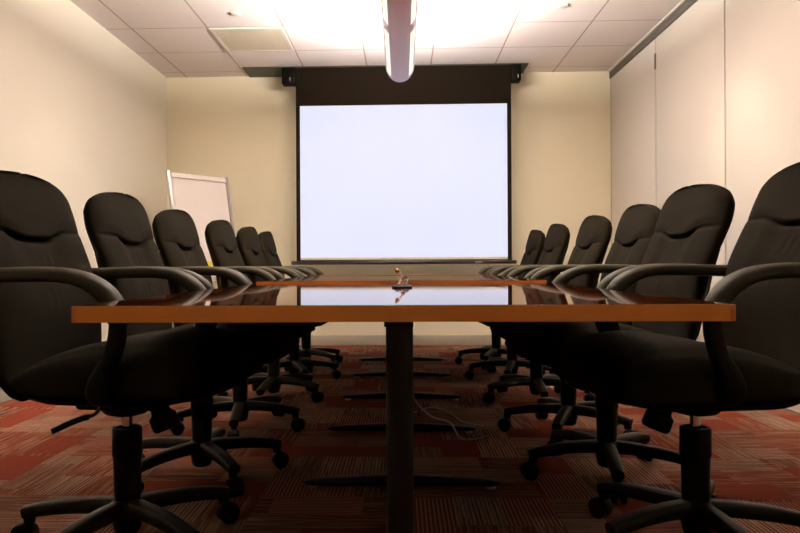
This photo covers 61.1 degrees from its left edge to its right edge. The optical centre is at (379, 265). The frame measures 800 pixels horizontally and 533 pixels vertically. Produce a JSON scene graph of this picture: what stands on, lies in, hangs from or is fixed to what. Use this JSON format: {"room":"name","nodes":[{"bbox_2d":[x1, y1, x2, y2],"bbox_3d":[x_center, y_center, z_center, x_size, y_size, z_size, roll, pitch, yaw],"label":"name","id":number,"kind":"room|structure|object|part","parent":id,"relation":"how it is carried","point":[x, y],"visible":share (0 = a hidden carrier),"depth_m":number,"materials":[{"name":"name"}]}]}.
{"room":"conference room","nodes":[
{"label":"conference room","id":0,"kind":"room"},
{"bbox_2d":[0,0,166,341],"bbox_3d":[-2.412,-0.562,2.046,0.100,2.770,10.130,0,0,2],"label":"wall","id":1,"kind":"structure","parent":0,"point":[82,113],"depth_m":5.09,"materials":[{"name":"paint"}]},
{"bbox_2d":[0,387,11,402],"bbox_3d":[-2.349,0.771,2.038,0.012,0.102,9.918,0,0,2],"label":"baseboard","id":2,"kind":"structure","parent":1,"relation":"attached to","point":[3,396],"depth_m":4.09,"materials":[{"name":"plastic"}]},
{"bbox_2d":[70,0,681,77],"bbox_3d":[-0.098,-1.990,1.969,4.745,0.060,10.130,0,0,2],"label":"ceiling","id":3,"kind":"structure","parent":0,"point":[174,37],"depth_m":5.62,"materials":[{"name":"tile"}]},
{"bbox_2d":[230,12,240,15],"bbox_3d":[-1.117,-1.948,5.240,0.086,0.012,0.086,0,0,2],"label":"cap","id":4,"kind":"object","parent":3,"relation":"attached to","point":[231,13],"visible":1,"depth_m":5.23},
{"bbox_2d":[209,27,293,51],"bbox_3d":[-1.089,-1.950,5.849,0.610,0.008,0.600,0,0,2],"label":"ceiling vent","id":5,"kind":"object","parent":3,"relation":"in","point":[257,39],"visible":1,"depth_m":5.82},
{"bbox_2d":[242,63,528,76],"bbox_3d":[0.052,-1.955,6.767,2.795,0.010,0.330,0,0,2],"label":"screen slot cover","id":6,"kind":"object","parent":3,"relation":"attached to","point":[250,71],"visible":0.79,"depth_m":6.64,"materials":[{"name":"metal"}]},
{"bbox_2d":[282,64,520,264],"bbox_3d":[0.212,-0.983,6.649,2.329,1.932,0.134,0,0,2],"label":"projection screen","id":7,"kind":"object","parent":6,"relation":"hanging from","point":[417,169],"visible":1,"depth_m":6.62,"materials":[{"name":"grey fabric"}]},
{"bbox_2d":[380,0,417,81],"bbox_3d":[0.114,-1.713,3.948,0.228,0.495,2.908,0,0,2],"label":"pendant light","id":8,"kind":"object","parent":3,"relation":"hanging from","point":[399,17],"visible":1,"depth_m":4.40,"materials":[{"name":"metal"}]},
{"bbox_2d":[557,3,568,7],"bbox_3d":[1.385,-1.961,5.107,0.086,0.012,0.086,0,0,2],"label":"cap","id":9,"kind":"object","parent":3,"relation":"attached to","point":[562,5],"visible":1,"depth_m":5.09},
{"bbox_2d":[167,71,610,334],"bbox_3d":[0.076,-0.575,6.981,4.545,2.770,0.100,0,0,2],"label":"wall","id":10,"kind":"structure","parent":0,"point":[242,130],"depth_m":6.94,"materials":[{"name":"paint"}]},
{"bbox_2d":[299,335,504,344],"bbox_3d":[0.081,0.759,6.925,4.545,0.102,0.012,0,0,2],"label":"baseboard","id":11,"kind":"structure","parent":10,"relation":"attached to","point":[315,339],"depth_m":6.91,"materials":[{"name":"plastic"}]},
{"bbox_2d":[0,345,799,532],"bbox_3d":[-0.083,0.835,1.969,4.745,0.050,10.130,0,0,2],"label":"floor","id":12,"kind":"structure","parent":0,"point":[755,458],"depth_m":2.78,"materials":[{"name":"carpet"}]},
{"bbox_2d":[0,170,263,532],"bbox_3d":[-0.767,0.268,1.972,0.758,1.092,0.656,0,0,7],"label":"office chair","id":13,"kind":"object","parent":12,"relation":"on","point":[48,358],"visible":0.94,"depth_m":1.88,"materials":[{"name":"fabric"}]},
{"bbox_3d":[-1.039,0.045,2.012,0.202,0.642,0.558,-1,0,7],"label":"backrest","id":14,"kind":"part","parent":13,"relation":"part of","materials":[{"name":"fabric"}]},
{"bbox_3d":[-0.847,0.073,1.705,0.441,0.144,0.068,0,0,7],"label":"armrest","id":15,"kind":"part","parent":13,"relation":"part of","materials":[{"name":"black plastic"}]},
{"bbox_3d":[-0.907,0.713,1.981,0.275,0.074,0.054,0,0,2],"label":"leg","id":16,"kind":"part","parent":13,"relation":"part of","materials":[{"name":"plastic"}]},
{"bbox_3d":[-0.794,0.712,1.814,0.054,0.074,0.275,0,0,20],"label":"leg","id":17,"kind":"part","parent":13,"relation":"part of","materials":[{"name":"plastic"}]},
{"bbox_3d":[-0.754,0.389,1.849,0.039,0.051,0.144,0,0,37],"label":"height lever","id":18,"kind":"part","parent":13,"relation":"part of","materials":[{"name":"black metal"}]},
{"bbox_3d":[-0.680,0.268,1.969,0.585,0.163,0.516,0,0,7],"label":"seat","id":19,"kind":"part","parent":13,"relation":"part of","materials":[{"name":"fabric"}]},
{"bbox_3d":[-0.779,0.073,2.264,0.441,0.144,0.068,0,0,7],"label":"armrest","id":20,"kind":"part","parent":13,"relation":"part of","materials":[{"name":"black plastic"}]},
{"bbox_3d":[-0.600,0.711,1.870,0.275,0.074,0.054,0,0,38],"label":"leg","id":21,"kind":"part","parent":13,"relation":"part of","materials":[{"name":"plastic"}]},
{"bbox_3d":[-0.624,0.436,1.962,0.087,0.099,0.080,0,0,7],"label":"tension knob","id":22,"kind":"part","parent":13,"relation":"part of","materials":[{"name":"black plastic"}]},
{"bbox_3d":[-0.593,0.711,2.072,0.275,0.074,0.054,0,0,-34],"label":"leg","id":23,"kind":"part","parent":13,"relation":"part of","materials":[{"name":"plastic"}]},
{"bbox_2d":[83,192,298,497],"bbox_3d":[-0.710,0.265,2.647,0.734,1.098,0.657,0,0,2],"label":"office chair","id":24,"kind":"object","parent":12,"relation":"on","point":[117,225],"visible":0.56,"depth_m":2.55,"materials":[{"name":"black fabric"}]},
{"bbox_3d":[-0.977,0.039,2.644,0.202,0.642,0.558,0,0,2],"label":"backrest","id":25,"kind":"part","parent":24,"relation":"part of","materials":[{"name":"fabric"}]},
{"bbox_3d":[-0.855,0.713,2.687,0.275,0.074,0.054,0,0,18],"label":"leg","id":26,"kind":"part","parent":24,"relation":"part of","materials":[{"name":"plastic"}]},
{"bbox_3d":[-0.792,0.712,2.495,0.054,0.074,0.275,0,0,36],"label":"leg","id":27,"kind":"part","parent":24,"relation":"part of","materials":[{"name":"plastic"}]},
{"bbox_3d":[-0.779,0.073,2.355,0.441,0.144,0.068,0,0,2],"label":"armrest","id":28,"kind":"part","parent":24,"relation":"part of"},
{"bbox_3d":[-0.760,0.072,2.919,0.441,0.144,0.068,0,0,2],"label":"armrest","id":29,"kind":"part","parent":24,"relation":"part of","materials":[{"name":"black plastic"}]},
{"bbox_3d":[-0.692,0.712,2.806,0.054,0.074,0.275,0,0,0],"label":"leg","id":30,"kind":"part","parent":24,"relation":"part of","materials":[{"name":"plastic"}]},
{"bbox_3d":[-0.590,0.711,2.496,0.054,0.074,0.275,0,0,-36],"label":"leg","id":31,"kind":"part","parent":24,"relation":"part of","materials":[{"name":"plastic"}]},
{"bbox_3d":[-0.580,0.435,2.631,0.087,0.099,0.080,0,0,2],"label":"tension knob","id":32,"kind":"part","parent":24,"relation":"part of","materials":[{"name":"black plastic"}]},
{"bbox_3d":[-0.636,0.276,2.633,0.585,0.163,0.516,0,0,2],"label":"seat","id":33,"kind":"part","parent":24,"relation":"part of","materials":[{"name":"fabric"}]},
{"bbox_3d":[-0.528,0.711,2.688,0.275,0.074,0.054,0,0,-18],"label":"leg","id":34,"kind":"part","parent":24,"relation":"part of","materials":[{"name":"plastic"}]},
{"bbox_2d":[166,170,235,279],"bbox_3d":[-1.610,-0.015,6.201,0.522,1.672,0.653,0,0,41],"label":"easel","id":35,"kind":"object","parent":12,"relation":"on","point":[206,199],"visible":0.3,"depth_m":6.19,"materials":[{"name":"white paper"}]},
{"bbox_3d":[-1.808,-0.357,5.954,0.225,0.986,0.024,0,0,41],"label":"rail","id":36,"kind":"part","parent":35,"relation":"part of","materials":[{"name":"metal"}]},
{"bbox_3d":[-1.397,-0.360,6.431,0.225,0.986,0.024,0,0,41],"label":"rail","id":37,"kind":"part","parent":35,"relation":"part of","materials":[{"name":"metal"}]},
{"bbox_2d":[152,209,314,436],"bbox_3d":[-0.719,0.265,3.385,0.734,1.098,0.655,0,0,3],"label":"office chair","id":38,"kind":"object","parent":12,"relation":"on","point":[175,233],"visible":0.48,"depth_m":3.33,"materials":[{"name":"black fabric"}]},
{"bbox_3d":[-0.985,0.039,3.409,0.202,0.642,0.558,0,0,3],"label":"backrest","id":39,"kind":"part","parent":38,"relation":"part of","materials":[{"name":"fabric"}]},
{"bbox_3d":[-0.856,0.713,3.325,0.275,0.074,0.054,0,0,-24],"label":"leg","id":40,"kind":"part","parent":38,"relation":"part of","materials":[{"name":"plastic"}]},
{"bbox_3d":[-0.814,0.712,3.523,0.054,0.074,0.275,0,0,-42],"label":"leg","id":41,"kind":"part","parent":38,"relation":"part of","materials":[{"name":"plastic"}]},
{"bbox_3d":[-0.791,0.073,3.117,0.441,0.144,0.068,0,0,3],"label":"armrest","id":42,"kind":"part","parent":38,"relation":"part of","materials":[{"name":"black plastic"}]},
{"bbox_3d":[-0.681,0.712,3.224,0.054,0.074,0.275,0,0,-6],"label":"leg","id":43,"kind":"part","parent":38,"relation":"part of","materials":[{"name":"plastic"}]},
{"bbox_3d":[-0.763,0.072,3.681,0.441,0.144,0.068,0,0,3],"label":"armrest","id":44,"kind":"part","parent":38,"relation":"part of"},
{"bbox_3d":[-0.613,0.711,3.544,0.054,0.074,0.275,0,0,30],"label":"leg","id":45,"kind":"part","parent":38,"relation":"part of","materials":[{"name":"plastic"}]},
{"bbox_3d":[-0.531,0.711,3.360,0.275,0.074,0.054,0,0,12],"label":"leg","id":46,"kind":"part","parent":38,"relation":"part of","materials":[{"name":"plastic"}]},
{"bbox_3d":[-0.644,0.276,3.392,0.585,0.163,0.516,0,0,3],"label":"seat","id":47,"kind":"part","parent":38,"relation":"part of","materials":[{"name":"fabric"}]},
{"bbox_2d":[205,220,326,402],"bbox_3d":[-0.668,0.265,4.142,0.734,1.098,0.657,0,0,2],"label":"office chair","id":48,"kind":"object","parent":12,"relation":"on","point":[220,238],"visible":0.45,"depth_m":4.06,"materials":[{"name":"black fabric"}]},
{"bbox_3d":[-0.935,0.039,4.163,0.202,0.642,0.558,0,0,2],"label":"backrest","id":49,"kind":"part","parent":48,"relation":"part of","materials":[{"name":"fabric"}]},
{"bbox_3d":[-0.817,0.712,4.118,0.275,0.074,0.054,0,0,-12],"label":"leg","id":50,"kind":"part","parent":48,"relation":"part of","materials":[{"name":"plastic"}]},
{"bbox_3d":[-0.735,0.712,4.303,0.054,0.074,0.275,0,0,-30],"label":"leg","id":51,"kind":"part","parent":48,"relation":"part of","materials":[{"name":"plastic"}]},
{"bbox_3d":[-0.667,0.712,3.983,0.054,0.074,0.275,0,0,6],"label":"leg","id":52,"kind":"part","parent":48,"relation":"part of","materials":[{"name":"plastic"}]},
{"bbox_3d":[-0.736,0.072,3.875,0.441,0.144,0.068,0,0,2],"label":"armrest","id":53,"kind":"part","parent":48,"relation":"part of","materials":[{"name":"black plastic"}]},
{"bbox_3d":[-0.718,0.072,4.438,0.441,0.144,0.068,0,0,2],"label":"armrest","id":54,"kind":"part","parent":48,"relation":"part of","materials":[{"name":"black plastic"}]},
{"bbox_3d":[-0.534,0.711,4.282,0.054,0.074,0.275,0,0,42],"label":"leg","id":55,"kind":"part","parent":48,"relation":"part of","materials":[{"name":"plastic"}]},
{"bbox_3d":[-0.492,0.711,4.084,0.275,0.074,0.054,0,0,24],"label":"leg","id":56,"kind":"part","parent":48,"relation":"part of","materials":[{"name":"plastic"}]},
{"bbox_3d":[-0.594,0.276,4.152,0.585,0.163,0.516,0,0,2],"label":"seat","id":57,"kind":"part","parent":48,"relation":"part of","materials":[{"name":"fabric"}]},
{"bbox_2d":[236,226,341,378],"bbox_3d":[-0.634,0.265,4.871,0.734,1.098,0.656,0,0,2],"label":"office chair","id":58,"kind":"object","parent":12,"relation":"on","point":[248,241],"visible":0.44,"depth_m":4.81,"materials":[{"name":"black fabric"}]},
{"bbox_3d":[-0.901,0.038,4.873,0.202,0.642,0.558,0,0,2],"label":"backrest","id":59,"kind":"part","parent":58,"relation":"part of","materials":[{"name":"fabric"}]},
{"bbox_3d":[-0.749,0.712,4.755,0.275,0.074,0.054,0,0,-39],"label":"leg","id":60,"kind":"part","parent":58,"relation":"part of","materials":[{"name":"plastic"}]},
{"bbox_3d":[-0.703,0.072,4.584,0.441,0.144,0.068,0,0,2],"label":"armrest","id":61,"kind":"part","parent":58,"relation":"part of","materials":[{"name":"black plastic"}]},
{"bbox_3d":[-0.684,0.072,5.147,0.441,0.144,0.068,0,0,2],"label":"armrest","id":62,"kind":"part","parent":58,"relation":"part of","materials":[{"name":"black plastic"}]},
{"bbox_3d":[-0.553,0.711,4.703,0.054,0.074,0.275,0,0,-21],"label":"leg","id":63,"kind":"part","parent":58,"relation":"part of","materials":[{"name":"plastic"}]},
{"bbox_3d":[-0.571,0.711,5.029,0.054,0.074,0.275,0,0,15],"label":"leg","id":64,"kind":"part","parent":58,"relation":"part of","materials":[{"name":"plastic"}]},
{"bbox_3d":[-0.444,0.710,4.872,0.275,0.074,0.054,0,0,-3],"label":"leg","id":65,"kind":"part","parent":58,"relation":"part of","materials":[{"name":"plastic"}]},
{"bbox_2d":[258,231,342,370],"bbox_3d":[-0.618,0.265,5.525,0.734,1.098,0.658,0,0,1],"label":"office chair","id":66,"kind":"object","parent":12,"relation":"on","point":[269,250],"visible":0.31,"depth_m":5.47,"materials":[{"name":"black fabric"}]},
{"bbox_3d":[-0.884,0.038,5.527,0.202,0.642,0.558,0,0,1],"label":"backrest","id":67,"kind":"part","parent":66,"relation":"part of","materials":[{"name":"fabric"}]},
{"bbox_3d":[-0.657,0.711,5.361,0.054,0.074,0.275,0,0,20],"label":"leg","id":68,"kind":"part","parent":66,"relation":"part of","materials":[{"name":"plastic"}]},
{"bbox_3d":[-0.672,0.072,5.806,0.441,0.144,0.068,0,0,1],"label":"armrest","id":69,"kind":"part","parent":66,"relation":"part of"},
{"bbox_3d":[-0.463,0.710,5.417,0.275,0.074,0.054,0,0,38],"label":"leg","id":70,"kind":"part","parent":66,"relation":"part of","materials":[{"name":"plastic"}]},
{"bbox_3d":[-0.456,0.710,5.619,0.275,0.074,0.054,0,0,-34],"label":"leg","id":71,"kind":"part","parent":66,"relation":"part of","materials":[{"name":"plastic"}]},
{"bbox_2d":[311,272,489,377],"bbox_3d":[0.171,0.435,5.309,1.239,0.748,1.615,0,0,2],"label":"conference table","id":72,"kind":"object","parent":12,"relation":"on","point":[382,373],"visible":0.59,"depth_m":4.91,"materials":[{"name":"brown wood"}]},
{"bbox_2d":[256,275,546,433],"bbox_3d":[0.117,0.436,3.692,1.239,0.746,1.610,0,0,2],"label":"conference table","id":73,"kind":"object","parent":12,"relation":"on","point":[417,426],"visible":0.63,"depth_m":3.27,"materials":[{"name":"brown wood"}]},
{"bbox_2d":[71,282,735,532],"bbox_3d":[0.064,0.441,2.073,1.239,0.737,1.621,0,0,2],"label":"conference table","id":74,"kind":"object","parent":12,"relation":"on","point":[398,308],"visible":0.99,"depth_m":1.44,"materials":[{"name":"brown wood"}]},
{"bbox_2d":[395,267,404,283],"bbox_3d":[0.075,0.039,2.507,0.039,0.067,0.038,0,0,2],"label":"connector","id":75,"kind":"object","parent":74,"relation":"on","point":[396,269],"visible":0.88,"depth_m":2.51,"materials":[{"name":"orange metal"}]},
{"bbox_2d":[392,284,412,287],"bbox_3d":[0.076,0.066,2.269,0.069,0.014,0.059,0,0,2],"label":"hub","id":76,"kind":"object","parent":74,"relation":"on","point":[395,285],"visible":1,"depth_m":2.25,"materials":[{"name":"black plastic"}]},
{"bbox_2d":[413,407,482,426],"bbox_3d":[0.402,0.802,3.616,0.484,0.007,0.186,0,0,43],"label":"cable","id":77,"kind":"object","parent":12,"relation":"on","point":[428,407],"visible":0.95,"depth_m":3.65,"materials":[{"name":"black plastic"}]},
{"bbox_2d":[413,395,488,439],"bbox_3d":[0.290,0.772,3.557,0.138,0.074,0.898,0,0,-22],"label":"cable","id":78,"kind":"object","parent":12,"relation":"on","point":[459,436],"visible":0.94,"depth_m":3.26,"materials":[{"name":"grey plastic"}]},
{"bbox_2d":[454,230,545,369],"bbox_3d":[0.967,0.256,5.527,0.734,1.098,0.657,0,0,3],"label":"office chair","id":79,"kind":"object","parent":12,"relation":"on","point":[534,248],"visible":0.38,"depth_m":5.47,"materials":[{"name":"black fabric"}]},
{"bbox_3d":[0.782,0.704,5.542,0.275,0.074,0.054,0,0,7],"label":"leg","id":80,"kind":"part","parent":79,"relation":"part of","materials":[{"name":"plastic"}]},
{"bbox_3d":[1.038,0.063,5.799,0.441,0.144,0.068,0,0,3],"label":"armrest","id":81,"kind":"part","parent":79,"relation":"part of","materials":[{"name":"black plastic"}]},
{"bbox_3d":[0.880,0.703,5.366,0.054,0.074,0.275,0,0,25],"label":"leg","id":82,"kind":"part","parent":79,"relation":"part of","materials":[{"name":"plastic"}]},
{"bbox_3d":[1.009,0.063,5.236,0.441,0.144,0.068,0,0,3],"label":"armrest","id":83,"kind":"part","parent":79,"relation":"part of","materials":[{"name":"black plastic"}]},
{"bbox_3d":[1.078,0.702,5.405,0.275,0.074,0.054,0,0,43],"label":"leg","id":84,"kind":"part","parent":79,"relation":"part of","materials":[{"name":"plastic"}]},
{"bbox_3d":[1.231,0.027,5.507,0.202,0.642,0.558,0,0,3],"label":"backrest","id":85,"kind":"part","parent":79,"relation":"part of","materials":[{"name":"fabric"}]},
{"bbox_2d":[464,224,569,379],"bbox_3d":[0.958,0.253,4.816,0.734,1.104,0.658,0,0,2],"label":"office chair","id":86,"kind":"object","parent":12,"relation":"on","point":[557,239],"visible":0.41,"depth_m":4.76,"materials":[{"name":"black fabric"}]},
{"bbox_3d":[0.772,0.704,4.818,0.275,0.074,0.054,0,0,-1],"label":"leg","id":87,"kind":"part","parent":86,"relation":"part of","materials":[{"name":"plastic"}]},
{"bbox_3d":[0.888,0.703,4.984,0.054,0.074,0.275,0,0,-19],"label":"leg","id":88,"kind":"part","parent":86,"relation":"part of","materials":[{"name":"plastic"}]},
{"bbox_3d":[1.025,0.063,5.101,0.441,0.144,0.068,0,0,2],"label":"armrest","id":89,"kind":"part","parent":86,"relation":"part of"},
{"bbox_3d":[0.894,0.703,4.657,0.054,0.074,0.275,0,0,17],"label":"leg","id":90,"kind":"part","parent":86,"relation":"part of","materials":[{"name":"plastic"}]},
{"bbox_3d":[1.006,0.063,4.537,0.441,0.144,0.068,0,0,2],"label":"armrest","id":91,"kind":"part","parent":86,"relation":"part of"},
{"bbox_3d":[1.085,0.702,4.723,0.275,0.074,0.054,0,0,35],"label":"leg","id":92,"kind":"part","parent":86,"relation":"part of","materials":[{"name":"plastic"}]},
{"bbox_3d":[1.223,0.021,4.812,0.202,0.642,0.558,0,0,2],"label":"backrest","id":93,"kind":"part","parent":86,"relation":"part of","materials":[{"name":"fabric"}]},
{"bbox_2d":[480,215,612,403],"bbox_3d":[0.966,0.253,4.038,0.760,1.104,0.657,0,0,1],"label":"office chair","id":94,"kind":"object","parent":12,"relation":"on","point":[594,235],"visible":0.51,"depth_m":3.97,"materials":[{"name":"black fabric"}]},
{"bbox_3d":[0.879,0.268,4.052,0.585,0.163,0.516,0,0,1],"label":"seat","id":95,"kind":"part","parent":94,"relation":"part of","materials":[{"name":"fabric"}]},
{"bbox_3d":[0.771,0.704,4.012,0.275,0.074,0.054,0,0,-13],"label":"leg","id":96,"kind":"part","parent":94,"relation":"part of","materials":[{"name":"plastic"}]},
{"bbox_3d":[0.850,0.704,4.198,0.054,0.074,0.275,0,0,-31],"label":"leg","id":97,"kind":"part","parent":94,"relation":"part of","materials":[{"name":"plastic"}]},
{"bbox_3d":[1.014,0.063,4.332,0.441,0.144,0.068,0,0,1],"label":"armrest","id":98,"kind":"part","parent":94,"relation":"part of","materials":[{"name":"black plastic"}]},
{"bbox_3d":[0.924,0.703,3.880,0.054,0.074,0.275,0,0,5],"label":"leg","id":99,"kind":"part","parent":94,"relation":"part of","materials":[{"name":"plastic"}]},
{"bbox_3d":[1.005,0.063,3.768,0.441,0.144,0.068,0,0,1],"label":"armrest","id":100,"kind":"part","parent":94,"relation":"part of","materials":[{"name":"black plastic"}]},
{"bbox_3d":[1.051,0.703,4.181,0.054,0.074,0.275,0,0,41],"label":"leg","id":101,"kind":"part","parent":94,"relation":"part of","materials":[{"name":"plastic"}]},
{"bbox_3d":[1.097,0.702,3.984,0.275,0.074,0.054,0,0,23],"label":"leg","id":102,"kind":"part","parent":94,"relation":"part of","materials":[{"name":"plastic"}]},
{"bbox_3d":[1.237,0.020,4.046,0.202,0.642,0.558,1,0,1],"label":"backrest","id":103,"kind":"part","parent":94,"relation":"part of","materials":[{"name":"fabric"}]},
{"bbox_2d":[490,204,660,441],"bbox_3d":[0.938,0.256,3.278,0.755,1.098,0.656,0,0,2],"label":"office chair","id":104,"kind":"object","parent":12,"relation":"on","point":[636,226],"visible":0.38,"depth_m":3.24,"materials":[{"name":"black fabric"}]},
{"bbox_3d":[0.853,0.268,3.274,0.585,0.163,0.516,0,0,2],"label":"seat","id":105,"kind":"part","parent":104,"relation":"part of","materials":[{"name":"fabric"}]},
{"bbox_3d":[0.742,0.704,3.292,0.275,0.074,0.054,0,0,7],"label":"leg","id":106,"kind":"part","parent":104,"relation":"part of","materials":[{"name":"plastic"}]},
{"bbox_3d":[0.880,0.703,3.440,0.054,0.074,0.275,0,0,-11],"label":"leg","id":107,"kind":"part","parent":104,"relation":"part of","materials":[{"name":"plastic"}]},
{"bbox_3d":[0.993,0.063,3.551,0.441,0.144,0.068,0,0,2],"label":"armrest","id":108,"kind":"part","parent":104,"relation":"part of","materials":[{"name":"black plastic"}]},
{"bbox_3d":[0.840,0.704,3.116,0.054,0.074,0.275,0,0,25],"label":"leg","id":109,"kind":"part","parent":104,"relation":"part of","materials":[{"name":"plastic"}]},
{"bbox_3d":[1.063,0.702,3.355,0.275,0.074,0.054,0,0,-29],"label":"leg","id":110,"kind":"part","parent":104,"relation":"part of","materials":[{"name":"plastic"}]},
{"bbox_3d":[1.038,0.703,3.155,0.275,0.074,0.054,0,0,43],"label":"leg","id":111,"kind":"part","parent":104,"relation":"part of","materials":[{"name":"plastic"}]},
{"bbox_3d":[1.206,0.026,3.262,0.202,0.642,0.558,1,0,2],"label":"backrest","id":112,"kind":"part","parent":104,"relation":"part of","materials":[{"name":"fabric"}]},
{"bbox_2d":[505,184,734,503],"bbox_3d":[0.897,0.249,2.591,0.754,1.112,0.656,0,0,-1],"label":"office chair","id":113,"kind":"object","parent":12,"relation":"on","point":[693,223],"visible":0.61,"depth_m":2.51,"materials":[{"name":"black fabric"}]},
{"bbox_3d":[0.701,0.704,2.579,0.275,0.074,0.054,0,0,-6],"label":"leg","id":114,"kind":"part","parent":113,"relation":"part of","materials":[{"name":"plastic"}]},
{"bbox_3d":[0.802,0.704,2.755,0.054,0.074,0.275,0,0,-24],"label":"leg","id":115,"kind":"part","parent":113,"relation":"part of","materials":[{"name":"plastic"}]},
{"bbox_3d":[0.758,0.428,2.595,0.087,0.099,0.080,0,0,-1],"label":"tension knob","id":116,"kind":"part","parent":113,"relation":"part of","materials":[{"name":"black plastic"}]},
{"bbox_3d":[0.813,0.272,2.596,0.585,0.163,0.516,0,0,-1],"label":"seat","id":117,"kind":"part","parent":113,"relation":"part of","materials":[{"name":"fabric"}]},
{"bbox_3d":[0.938,0.064,2.881,0.441,0.144,0.068,0,0,-1],"label":"armrest","id":118,"kind":"part","parent":113,"relation":"part of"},
{"bbox_3d":[0.837,0.704,2.429,0.054,0.074,0.275,0,0,12],"label":"leg","id":119,"kind":"part","parent":113,"relation":"part of","materials":[{"name":"plastic"}]},
{"bbox_3d":[0.949,0.064,2.317,0.441,0.144,0.068,0,0,-1],"label":"armrest","id":120,"kind":"part","parent":113,"relation":"part of","materials":[{"name":"black plastic"}]},
{"bbox_3d":[1.000,0.703,2.713,0.275,0.074,0.054,0,0,-42],"label":"leg","id":121,"kind":"part","parent":113,"relation":"part of","materials":[{"name":"plastic"}]},
{"bbox_3d":[1.021,0.703,2.512,0.275,0.074,0.054,0,0,30],"label":"leg","id":122,"kind":"part","parent":113,"relation":"part of","materials":[{"name":"plastic"}]},
{"bbox_3d":[1.160,0.012,2.603,0.202,0.642,0.558,3,0,-1],"label":"backrest","id":123,"kind":"part","parent":113,"relation":"part of","materials":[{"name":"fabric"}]},
{"bbox_2d":[551,162,799,532],"bbox_3d":[0.958,0.244,1.934,0.806,1.121,0.657,0,0,-6],"label":"office chair","id":124,"kind":"object","parent":12,"relation":"on","point":[751,362],"visible":0.99,"depth_m":1.88,"materials":[{"name":"black fabric"}]},
{"bbox_3d":[0.796,0.704,2.073,0.054,0.074,0.275,0,0,-40],"label":"leg","id":125,"kind":"part","parent":124,"relation":"part of","materials":[{"name":"plastic"}]},
{"bbox_3d":[0.747,0.704,1.877,0.275,0.074,0.054,0,0,-22],"label":"leg","id":126,"kind":"part","parent":124,"relation":"part of","materials":[{"name":"plastic"}]},
{"bbox_3d":[0.792,0.428,1.929,0.087,0.099,0.080,0,0,-6],"label":"tension knob","id":127,"kind":"part","parent":124,"relation":"part of","materials":[{"name":"black plastic"}]},
{"bbox_3d":[0.948,0.064,2.229,0.441,0.144,0.068,0,0,-6],"label":"armrest","id":128,"kind":"part","parent":124,"relation":"part of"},
{"bbox_3d":[0.847,0.274,1.935,0.585,0.163,0.516,0,0,-6],"label":"seat","id":129,"kind":"part","parent":124,"relation":"part of","materials":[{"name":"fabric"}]},
{"bbox_3d":[0.997,0.703,2.087,0.054,0.074,0.275,0,0,32],"label":"leg","id":130,"kind":"part","parent":124,"relation":"part of","materials":[{"name":"plastic"}]},
{"bbox_3d":[0.919,0.703,1.770,0.054,0.074,0.275,0,0,-4],"label":"leg","id":131,"kind":"part","parent":124,"relation":"part of","materials":[{"name":"plastic"}]},
{"bbox_3d":[1.007,0.063,1.669,0.441,0.144,0.068,0,0,-6],"label":"armrest","id":132,"kind":"part","parent":124,"relation":"part of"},
{"bbox_3d":[1.073,0.702,1.900,0.275,0.074,0.054,0,0,14],"label":"leg","id":133,"kind":"part","parent":124,"relation":"part of","materials":[{"name":"plastic"}]},
{"bbox_3d":[1.227,0.000,1.976,0.202,0.642,0.558,7,-1,-6],"label":"backrest","id":134,"kind":"part","parent":124,"relation":"part of","materials":[{"name":"fabric"}]},
{"bbox_2d":[611,0,799,414],"bbox_3d":[2.239,-0.587,1.892,0.124,2.770,10.130,0,0,2],"label":"wall","id":135,"kind":"structure","parent":0,"point":[714,98],"depth_m":4.60,"materials":[{"name":"paint"}]},
{"bbox_3d":[2.343,-0.556,6.251,0.035,2.683,1.192,0,0,2],"label":"partition panel","id":136,"kind":"part","parent":135,"relation":"part of","materials":[{"name":"paint"}]},
{"bbox_2d":[608,0,697,78],"bbox_3d":[2.183,-1.928,1.893,0.042,0.063,9.930,0,0,2],"label":"trim","id":137,"kind":"structure","parent":135,"relation":"attached to","point":[687,4],"depth_m":5.63,"materials":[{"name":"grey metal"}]},
{"bbox_3d":[2.303,-0.556,5.041,0.035,2.683,1.192,0,0,2],"label":"partition panel","id":138,"kind":"part","parent":135,"relation":"part of","materials":[{"name":"paint"}]},
{"bbox_3d":[2.262,-0.555,3.802,0.035,2.683,1.252,0,0,2],"label":"partition panel","id":139,"kind":"part","parent":135,"relation":"part of","materials":[{"name":"paint"}]}
]}

